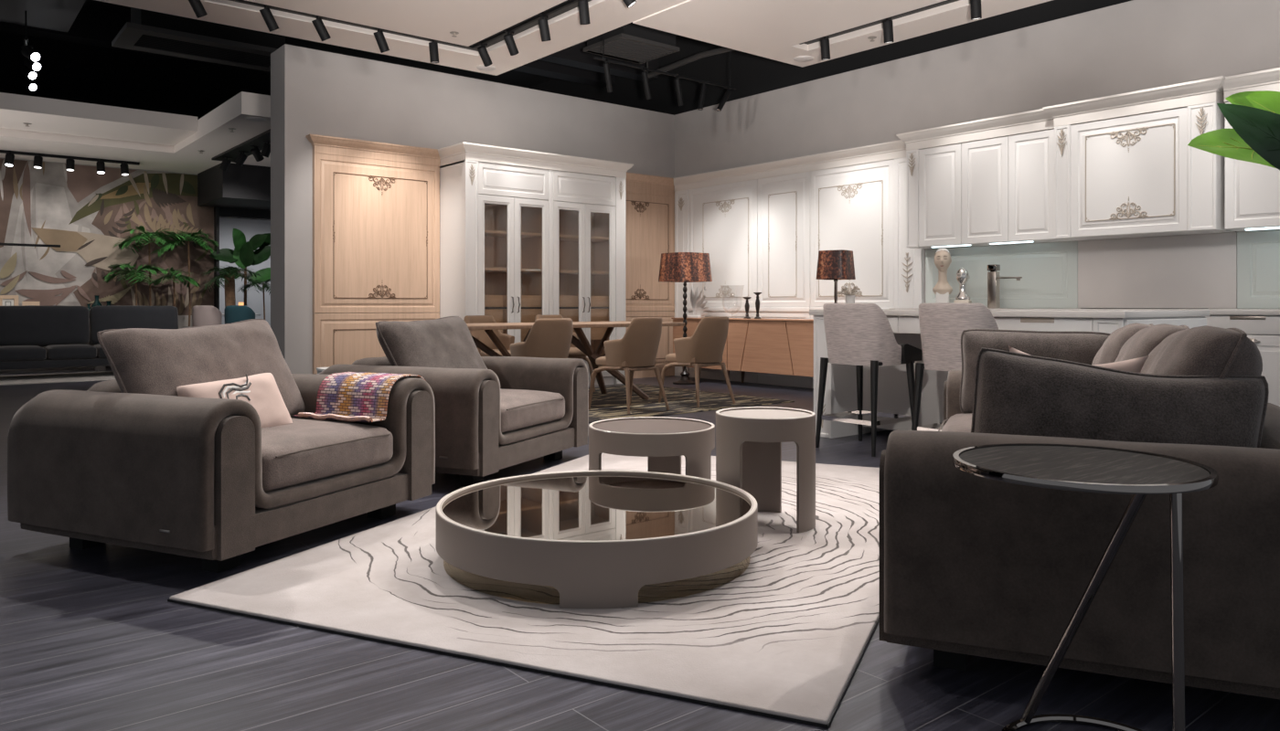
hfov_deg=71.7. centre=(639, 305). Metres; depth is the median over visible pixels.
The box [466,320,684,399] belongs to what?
dining table
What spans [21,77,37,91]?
track spotlight
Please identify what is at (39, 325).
cushion
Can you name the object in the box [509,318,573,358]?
dining chair
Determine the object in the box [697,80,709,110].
track spotlight
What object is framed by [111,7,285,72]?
air conditioner
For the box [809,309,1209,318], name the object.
island countertop
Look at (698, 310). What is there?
sculpture
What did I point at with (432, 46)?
track spotlight
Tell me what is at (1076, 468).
end table
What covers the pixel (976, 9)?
track spotlight
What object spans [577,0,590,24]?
track spotlight
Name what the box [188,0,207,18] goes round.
track spotlight
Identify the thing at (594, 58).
track
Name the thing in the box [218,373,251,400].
print
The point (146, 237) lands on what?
potted palm
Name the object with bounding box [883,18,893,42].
track spotlight
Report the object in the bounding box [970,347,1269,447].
sofa cushion
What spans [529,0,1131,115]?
trim
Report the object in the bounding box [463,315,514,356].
dining chair
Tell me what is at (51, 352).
seat cushion
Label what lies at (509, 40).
track spotlight
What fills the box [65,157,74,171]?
track spotlight
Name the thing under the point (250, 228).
wall
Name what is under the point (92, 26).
trim
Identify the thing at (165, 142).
ceiling
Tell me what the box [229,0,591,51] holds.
track
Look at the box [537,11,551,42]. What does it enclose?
track spotlight
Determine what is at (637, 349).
dining chair
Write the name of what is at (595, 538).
coffee table
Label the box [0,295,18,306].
picture frame
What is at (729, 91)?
track spotlight
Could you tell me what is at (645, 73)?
track spotlight
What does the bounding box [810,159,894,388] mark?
wall panel
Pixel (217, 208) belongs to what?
trim
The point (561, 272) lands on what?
shelf
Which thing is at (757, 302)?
candle holder
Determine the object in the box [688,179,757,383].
wall panel
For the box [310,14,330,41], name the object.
track spotlight
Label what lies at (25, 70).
track spotlight
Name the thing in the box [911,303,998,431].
bar stool
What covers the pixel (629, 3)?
track spotlight
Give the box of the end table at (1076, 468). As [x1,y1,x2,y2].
[951,443,1218,730]
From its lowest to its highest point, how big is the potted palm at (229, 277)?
1.570 m
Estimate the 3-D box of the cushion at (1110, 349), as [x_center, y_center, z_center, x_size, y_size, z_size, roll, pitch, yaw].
[2.079,0.315,3.823,0.338,0.482,0.675,0,0,22]
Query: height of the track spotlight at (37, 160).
0.191 m
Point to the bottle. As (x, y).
(96, 303)
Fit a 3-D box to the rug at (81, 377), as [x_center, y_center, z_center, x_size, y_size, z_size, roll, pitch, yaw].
[-7.274,0.945,11.785,3.100,0.010,1.650,0,0,-39]
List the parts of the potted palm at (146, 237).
stem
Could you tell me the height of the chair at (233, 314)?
0.949 m
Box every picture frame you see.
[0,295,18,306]
[21,301,39,306]
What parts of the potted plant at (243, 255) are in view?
stem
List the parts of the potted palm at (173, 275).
stem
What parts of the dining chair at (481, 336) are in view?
seat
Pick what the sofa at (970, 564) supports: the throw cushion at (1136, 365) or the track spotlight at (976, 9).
the throw cushion at (1136, 365)
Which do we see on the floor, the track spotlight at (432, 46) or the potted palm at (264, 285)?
the potted palm at (264, 285)
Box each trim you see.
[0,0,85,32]
[0,6,658,88]
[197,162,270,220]
[213,206,219,309]
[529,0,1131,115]
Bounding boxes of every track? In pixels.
[0,149,139,165]
[23,10,27,65]
[211,128,270,162]
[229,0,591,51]
[593,33,736,89]
[800,0,959,44]
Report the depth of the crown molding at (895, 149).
10.21 m
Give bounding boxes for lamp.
[0,243,60,247]
[658,252,712,384]
[816,249,855,303]
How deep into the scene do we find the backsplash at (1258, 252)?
6.76 m
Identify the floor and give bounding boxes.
[0,369,1279,730]
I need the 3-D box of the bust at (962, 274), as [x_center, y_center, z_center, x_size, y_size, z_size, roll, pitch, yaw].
[2.961,-0.157,8.130,0.132,0.373,0.160,0,0,33]
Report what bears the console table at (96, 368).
on the floor
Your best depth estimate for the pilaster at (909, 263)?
9.15 m
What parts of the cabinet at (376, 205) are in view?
bead molding, cornice, bead molding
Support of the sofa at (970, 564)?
on the floor
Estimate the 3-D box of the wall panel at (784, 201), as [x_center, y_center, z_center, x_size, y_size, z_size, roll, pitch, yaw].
[1.698,-0.290,10.446,0.061,2.480,0.814,0,0,-39]
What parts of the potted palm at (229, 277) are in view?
stem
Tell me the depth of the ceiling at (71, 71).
14.55 m
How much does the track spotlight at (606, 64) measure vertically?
0.322 m
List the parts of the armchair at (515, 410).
backrest, arm panel, rail, arm panel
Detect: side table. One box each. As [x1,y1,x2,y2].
[588,416,714,479]
[715,406,815,533]
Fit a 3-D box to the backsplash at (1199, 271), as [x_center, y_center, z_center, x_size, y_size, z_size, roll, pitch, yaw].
[4.260,-0.270,7.356,0.019,0.596,1.212,0,0,-39]
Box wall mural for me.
[0,158,213,372]
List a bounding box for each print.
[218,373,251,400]
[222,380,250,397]
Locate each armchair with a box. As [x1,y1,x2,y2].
[7,373,435,573]
[319,356,588,487]
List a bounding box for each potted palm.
[103,262,164,305]
[112,224,180,306]
[148,266,201,307]
[149,229,221,326]
[198,264,261,308]
[236,278,270,319]
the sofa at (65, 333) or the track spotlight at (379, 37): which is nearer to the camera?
the track spotlight at (379, 37)
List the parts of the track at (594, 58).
rod, rail, rod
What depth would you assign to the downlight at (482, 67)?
9.58 m
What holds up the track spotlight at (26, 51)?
attached to the track at (26, 37)
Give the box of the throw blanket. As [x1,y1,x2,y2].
[293,372,425,422]
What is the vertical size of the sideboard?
0.791 m
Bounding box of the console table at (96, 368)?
[94,344,106,372]
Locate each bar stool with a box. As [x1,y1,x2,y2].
[815,303,922,457]
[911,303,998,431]
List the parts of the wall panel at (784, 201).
bead molding, rail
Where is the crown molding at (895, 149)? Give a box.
[673,139,906,191]
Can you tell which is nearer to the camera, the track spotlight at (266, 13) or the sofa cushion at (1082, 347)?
the sofa cushion at (1082, 347)
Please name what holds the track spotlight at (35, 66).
attached to the track at (26, 37)
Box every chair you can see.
[192,305,222,326]
[224,305,255,324]
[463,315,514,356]
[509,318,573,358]
[534,314,595,392]
[588,317,669,414]
[658,316,735,407]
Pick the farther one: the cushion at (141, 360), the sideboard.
the sideboard
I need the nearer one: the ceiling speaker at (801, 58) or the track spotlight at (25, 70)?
the ceiling speaker at (801, 58)
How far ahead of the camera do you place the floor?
2.26 m
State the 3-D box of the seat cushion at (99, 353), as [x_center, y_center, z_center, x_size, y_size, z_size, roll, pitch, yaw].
[-7.057,0.609,11.970,0.542,0.182,0.634,0,0,-39]
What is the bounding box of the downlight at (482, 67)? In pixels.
[476,64,496,71]
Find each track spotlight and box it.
[4,151,14,166]
[20,65,37,80]
[21,45,41,62]
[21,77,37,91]
[23,56,42,71]
[32,153,42,169]
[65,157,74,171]
[96,160,105,173]
[120,161,128,176]
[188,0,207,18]
[219,157,232,171]
[234,151,248,166]
[250,145,264,161]
[259,3,278,31]
[260,140,270,158]
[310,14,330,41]
[373,27,389,53]
[428,38,438,63]
[476,41,492,66]
[502,29,519,55]
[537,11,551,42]
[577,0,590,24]
[602,57,612,92]
[622,0,636,7]
[640,66,650,99]
[673,74,683,106]
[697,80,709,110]
[716,85,734,111]
[820,36,830,60]
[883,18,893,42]
[970,0,981,20]
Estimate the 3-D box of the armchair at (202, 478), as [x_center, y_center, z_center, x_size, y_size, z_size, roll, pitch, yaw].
[-1.681,0.628,3.743,1.086,0.644,1.266,0,0,24]
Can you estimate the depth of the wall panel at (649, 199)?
11.64 m
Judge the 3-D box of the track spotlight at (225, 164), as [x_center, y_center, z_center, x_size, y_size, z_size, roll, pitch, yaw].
[-5.651,-1.932,12.063,0.164,0.216,0.100,0,0,-9]
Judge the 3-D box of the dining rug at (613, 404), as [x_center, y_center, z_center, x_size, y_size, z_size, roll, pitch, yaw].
[-0.704,0.945,8.411,3.780,0.010,2.400,0,0,-39]
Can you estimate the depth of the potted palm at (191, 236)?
13.34 m
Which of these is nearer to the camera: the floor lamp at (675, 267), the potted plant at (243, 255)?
the floor lamp at (675, 267)
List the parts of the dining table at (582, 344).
leg, leg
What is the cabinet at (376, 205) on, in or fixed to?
attached to the wall at (314, 91)
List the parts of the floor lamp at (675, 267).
lamp shade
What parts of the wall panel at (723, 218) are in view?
rail, bead molding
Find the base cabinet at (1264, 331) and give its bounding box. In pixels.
[1205,314,1279,406]
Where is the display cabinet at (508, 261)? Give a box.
[437,141,633,386]
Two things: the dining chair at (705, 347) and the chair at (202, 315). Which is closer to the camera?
the dining chair at (705, 347)
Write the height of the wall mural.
2.970 m
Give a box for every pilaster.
[674,190,691,376]
[894,157,924,308]
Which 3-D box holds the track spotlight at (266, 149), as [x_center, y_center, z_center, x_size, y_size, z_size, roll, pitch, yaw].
[-4.602,-1.931,10.916,0.154,0.218,0.100,0,0,-9]
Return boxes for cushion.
[0,305,89,346]
[0,345,46,362]
[43,344,96,360]
[89,305,178,344]
[93,344,106,358]
[96,319,305,418]
[176,373,292,428]
[261,417,393,491]
[375,316,487,369]
[500,388,565,433]
[941,413,972,432]
[959,329,1110,414]
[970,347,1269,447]
[1008,345,1148,373]
[1091,322,1153,364]
[1114,323,1189,362]
[1140,325,1262,378]
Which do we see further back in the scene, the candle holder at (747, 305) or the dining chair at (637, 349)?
the candle holder at (747, 305)
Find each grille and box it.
[133,34,270,67]
[585,38,674,63]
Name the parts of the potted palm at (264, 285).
stem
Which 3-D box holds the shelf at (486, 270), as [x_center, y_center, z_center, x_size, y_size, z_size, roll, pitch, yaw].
[-1.639,-0.394,9.930,1.038,0.028,0.479,0,0,-39]
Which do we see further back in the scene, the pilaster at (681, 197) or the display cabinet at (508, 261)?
the pilaster at (681, 197)
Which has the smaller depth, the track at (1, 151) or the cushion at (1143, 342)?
the cushion at (1143, 342)
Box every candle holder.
[743,297,751,319]
[753,292,761,319]
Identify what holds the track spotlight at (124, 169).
attached to the track at (1, 151)
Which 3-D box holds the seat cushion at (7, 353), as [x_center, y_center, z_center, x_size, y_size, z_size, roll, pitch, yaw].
[-7.907,0.609,11.272,0.542,0.180,0.634,0,0,-39]
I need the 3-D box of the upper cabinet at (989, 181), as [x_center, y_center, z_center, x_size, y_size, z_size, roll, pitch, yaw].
[3.203,-1.130,8.326,0.423,1.140,1.556,0,0,-39]
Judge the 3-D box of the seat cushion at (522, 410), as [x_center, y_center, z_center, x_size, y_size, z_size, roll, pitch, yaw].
[-0.963,0.593,5.173,0.852,0.189,0.734,0,0,24]
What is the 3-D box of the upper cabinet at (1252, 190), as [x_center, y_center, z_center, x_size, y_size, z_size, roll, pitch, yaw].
[5.065,-1.129,6.056,0.423,1.142,1.780,0,0,-39]
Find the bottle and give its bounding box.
[91,295,102,307]
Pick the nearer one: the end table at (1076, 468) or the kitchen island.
the end table at (1076, 468)
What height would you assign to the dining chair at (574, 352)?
0.836 m
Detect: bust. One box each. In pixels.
[932,247,952,303]
[953,267,971,303]
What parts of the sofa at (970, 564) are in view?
arm panel, arm panel, rail, backrest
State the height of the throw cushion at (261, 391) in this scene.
0.275 m
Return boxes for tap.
[987,264,1022,309]
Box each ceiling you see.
[0,0,678,119]
[0,91,270,174]
[96,0,1052,75]
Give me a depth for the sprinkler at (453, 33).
8.38 m
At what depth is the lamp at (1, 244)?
10.90 m
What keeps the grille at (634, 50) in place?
attached to the ceiling vent at (631, 42)
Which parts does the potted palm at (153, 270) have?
stem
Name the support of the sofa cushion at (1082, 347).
on the sofa at (970, 564)
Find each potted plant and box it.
[208,228,270,306]
[1187,90,1279,170]
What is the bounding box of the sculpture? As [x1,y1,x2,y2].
[686,284,708,318]
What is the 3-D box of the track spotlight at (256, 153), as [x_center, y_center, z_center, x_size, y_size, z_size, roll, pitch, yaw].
[-4.881,-1.936,11.279,0.100,0.208,0.187,0,0,21]
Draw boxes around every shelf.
[484,229,542,238]
[484,267,542,273]
[559,234,608,242]
[559,269,608,275]
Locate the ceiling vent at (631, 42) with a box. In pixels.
[583,21,679,63]
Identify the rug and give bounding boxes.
[0,371,115,385]
[167,453,879,728]
[588,384,794,423]
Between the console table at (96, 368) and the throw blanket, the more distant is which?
the console table at (96, 368)
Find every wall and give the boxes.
[0,157,194,373]
[219,217,270,326]
[270,43,674,373]
[674,0,1279,312]
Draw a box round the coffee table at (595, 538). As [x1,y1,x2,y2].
[435,470,757,608]
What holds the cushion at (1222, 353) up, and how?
on the sofa at (970, 564)
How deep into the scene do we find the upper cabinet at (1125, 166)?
7.06 m
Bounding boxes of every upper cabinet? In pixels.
[896,108,1073,249]
[1042,75,1235,241]
[1222,67,1279,232]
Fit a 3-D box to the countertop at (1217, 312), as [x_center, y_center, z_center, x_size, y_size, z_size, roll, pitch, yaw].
[4.107,0.050,7.053,0.639,0.040,4.538,0,0,-39]
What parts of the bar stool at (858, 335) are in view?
leg, leg, leg, seat frame, leg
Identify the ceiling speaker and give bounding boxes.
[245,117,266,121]
[793,55,813,62]
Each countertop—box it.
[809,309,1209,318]
[889,308,1279,315]
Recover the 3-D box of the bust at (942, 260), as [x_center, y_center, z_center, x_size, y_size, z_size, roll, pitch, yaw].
[2.875,-0.257,8.408,0.179,0.573,0.179,0,0,-22]
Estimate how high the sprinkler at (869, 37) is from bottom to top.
0.034 m
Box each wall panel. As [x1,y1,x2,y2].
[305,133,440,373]
[625,172,674,378]
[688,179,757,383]
[757,171,810,388]
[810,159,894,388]
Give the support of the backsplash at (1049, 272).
attached to the wall at (1134, 45)
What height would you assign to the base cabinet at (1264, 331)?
0.878 m
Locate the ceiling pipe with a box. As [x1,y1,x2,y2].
[646,46,735,78]
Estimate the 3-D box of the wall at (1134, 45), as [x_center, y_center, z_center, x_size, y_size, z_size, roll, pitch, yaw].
[3.879,-0.815,8.019,0.230,3.530,10.480,0,0,-39]
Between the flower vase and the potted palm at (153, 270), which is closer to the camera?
the flower vase
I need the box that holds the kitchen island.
[809,309,1209,438]
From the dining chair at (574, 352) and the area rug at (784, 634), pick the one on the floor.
the area rug at (784, 634)
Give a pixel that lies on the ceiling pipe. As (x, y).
(723, 49)
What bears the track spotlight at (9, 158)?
attached to the track at (1, 151)
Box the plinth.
[316,367,328,373]
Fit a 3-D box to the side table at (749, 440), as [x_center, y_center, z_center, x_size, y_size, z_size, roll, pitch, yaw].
[0.538,0.697,3.800,0.424,0.473,0.424,0,0,-39]
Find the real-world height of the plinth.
0.535 m
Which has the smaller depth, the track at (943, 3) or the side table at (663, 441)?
the side table at (663, 441)
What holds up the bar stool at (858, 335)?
on the floor
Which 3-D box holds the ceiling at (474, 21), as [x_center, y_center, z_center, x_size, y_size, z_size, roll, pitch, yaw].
[-1.989,-2.624,4.325,12.410,0.112,8.210,0,0,-39]
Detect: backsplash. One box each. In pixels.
[925,241,1077,308]
[1077,232,1237,309]
[1237,230,1279,309]
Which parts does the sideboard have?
door, door, leg, door, door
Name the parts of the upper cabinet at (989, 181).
door, cornice, door, door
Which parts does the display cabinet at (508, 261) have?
drawer, drawer, glass door, flap door, drawer rail, drawer, drawer, drawer, glass door, cornice, glass door, drawer, drawer, flap door, drawer rail, drawer, drawer, drawer, glass door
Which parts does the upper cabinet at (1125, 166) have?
hood door, bead molding, cornice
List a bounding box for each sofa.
[0,305,193,370]
[879,370,1279,699]
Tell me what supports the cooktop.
in the countertop at (1217, 312)
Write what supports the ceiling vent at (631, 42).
in the ceiling at (71, 71)
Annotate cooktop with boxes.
[1080,308,1208,309]
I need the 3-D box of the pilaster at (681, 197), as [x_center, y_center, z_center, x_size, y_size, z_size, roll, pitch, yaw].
[0.568,-0.290,11.818,0.068,2.480,0.269,0,0,-39]
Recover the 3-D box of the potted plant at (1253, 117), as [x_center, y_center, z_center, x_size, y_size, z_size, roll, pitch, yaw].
[1.882,0.135,2.368,1.124,1.630,0.340,0,0,-14]
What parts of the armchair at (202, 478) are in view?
backrest, rail, arm panel, arm panel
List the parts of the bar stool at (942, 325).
leg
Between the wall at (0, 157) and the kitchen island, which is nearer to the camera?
the kitchen island
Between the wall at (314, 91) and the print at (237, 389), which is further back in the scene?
the wall at (314, 91)
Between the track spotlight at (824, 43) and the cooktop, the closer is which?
the cooktop
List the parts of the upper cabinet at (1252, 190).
cornice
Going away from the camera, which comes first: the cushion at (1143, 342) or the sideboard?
the cushion at (1143, 342)
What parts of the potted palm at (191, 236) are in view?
stem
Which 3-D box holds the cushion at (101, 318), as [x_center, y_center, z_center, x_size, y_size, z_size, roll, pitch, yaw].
[-7.121,0.278,12.482,1.088,0.542,0.200,0,-10,-39]
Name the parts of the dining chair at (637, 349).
leg, seat, seat frame, leg, leg, leg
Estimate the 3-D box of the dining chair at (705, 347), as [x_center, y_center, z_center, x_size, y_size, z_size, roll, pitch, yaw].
[0.561,0.525,8.478,0.514,0.836,0.604,0,0,-39]
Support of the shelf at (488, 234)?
attached to the display cabinet at (508, 261)
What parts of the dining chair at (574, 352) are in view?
seat, leg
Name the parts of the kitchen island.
leg, drawer, drawer, finger pull, drawer, leg, panel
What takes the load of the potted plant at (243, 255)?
on the floor
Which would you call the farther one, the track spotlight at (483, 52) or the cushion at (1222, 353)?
the track spotlight at (483, 52)
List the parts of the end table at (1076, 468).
leg, leg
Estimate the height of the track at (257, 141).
0.029 m
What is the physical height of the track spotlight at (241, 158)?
0.214 m
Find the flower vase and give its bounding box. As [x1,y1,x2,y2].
[837,287,861,303]
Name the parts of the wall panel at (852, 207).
bead molding, rail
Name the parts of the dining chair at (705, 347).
leg, seat, seat frame, leg, leg, leg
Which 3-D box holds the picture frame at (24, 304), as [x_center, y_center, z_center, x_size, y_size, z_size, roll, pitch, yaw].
[-8.457,0.069,12.292,0.199,0.241,0.053,0,0,-39]
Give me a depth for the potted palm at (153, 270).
12.79 m
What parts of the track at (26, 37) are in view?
rod, rail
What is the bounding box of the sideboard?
[671,318,813,383]
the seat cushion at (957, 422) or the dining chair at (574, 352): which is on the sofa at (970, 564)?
the seat cushion at (957, 422)
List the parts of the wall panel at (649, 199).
bead molding, cornice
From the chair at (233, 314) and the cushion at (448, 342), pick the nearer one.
the cushion at (448, 342)
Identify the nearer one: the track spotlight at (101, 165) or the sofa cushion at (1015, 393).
the sofa cushion at (1015, 393)
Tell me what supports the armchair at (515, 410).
on the floor
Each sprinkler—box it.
[449,32,458,37]
[867,36,876,42]
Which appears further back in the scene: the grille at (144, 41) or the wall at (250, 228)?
the wall at (250, 228)
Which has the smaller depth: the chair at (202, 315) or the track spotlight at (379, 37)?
the track spotlight at (379, 37)
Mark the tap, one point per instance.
(994, 277)
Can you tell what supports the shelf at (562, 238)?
attached to the display cabinet at (508, 261)
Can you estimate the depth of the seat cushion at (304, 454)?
3.52 m
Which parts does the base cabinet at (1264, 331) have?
drawer, finger pull, handle, door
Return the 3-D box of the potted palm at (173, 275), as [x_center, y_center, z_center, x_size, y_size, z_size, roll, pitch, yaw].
[-6.883,0.195,13.094,0.707,1.510,0.680,0,0,-39]
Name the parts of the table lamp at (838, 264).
stem, lamp shade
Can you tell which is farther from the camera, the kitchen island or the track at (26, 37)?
the track at (26, 37)
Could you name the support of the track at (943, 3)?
attached to the ceiling at (474, 21)
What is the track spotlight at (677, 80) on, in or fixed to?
hanging from the track at (594, 58)
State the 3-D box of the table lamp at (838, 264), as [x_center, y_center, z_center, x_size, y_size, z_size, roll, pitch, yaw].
[1.418,-0.181,6.408,0.236,0.425,0.236,0,0,36]

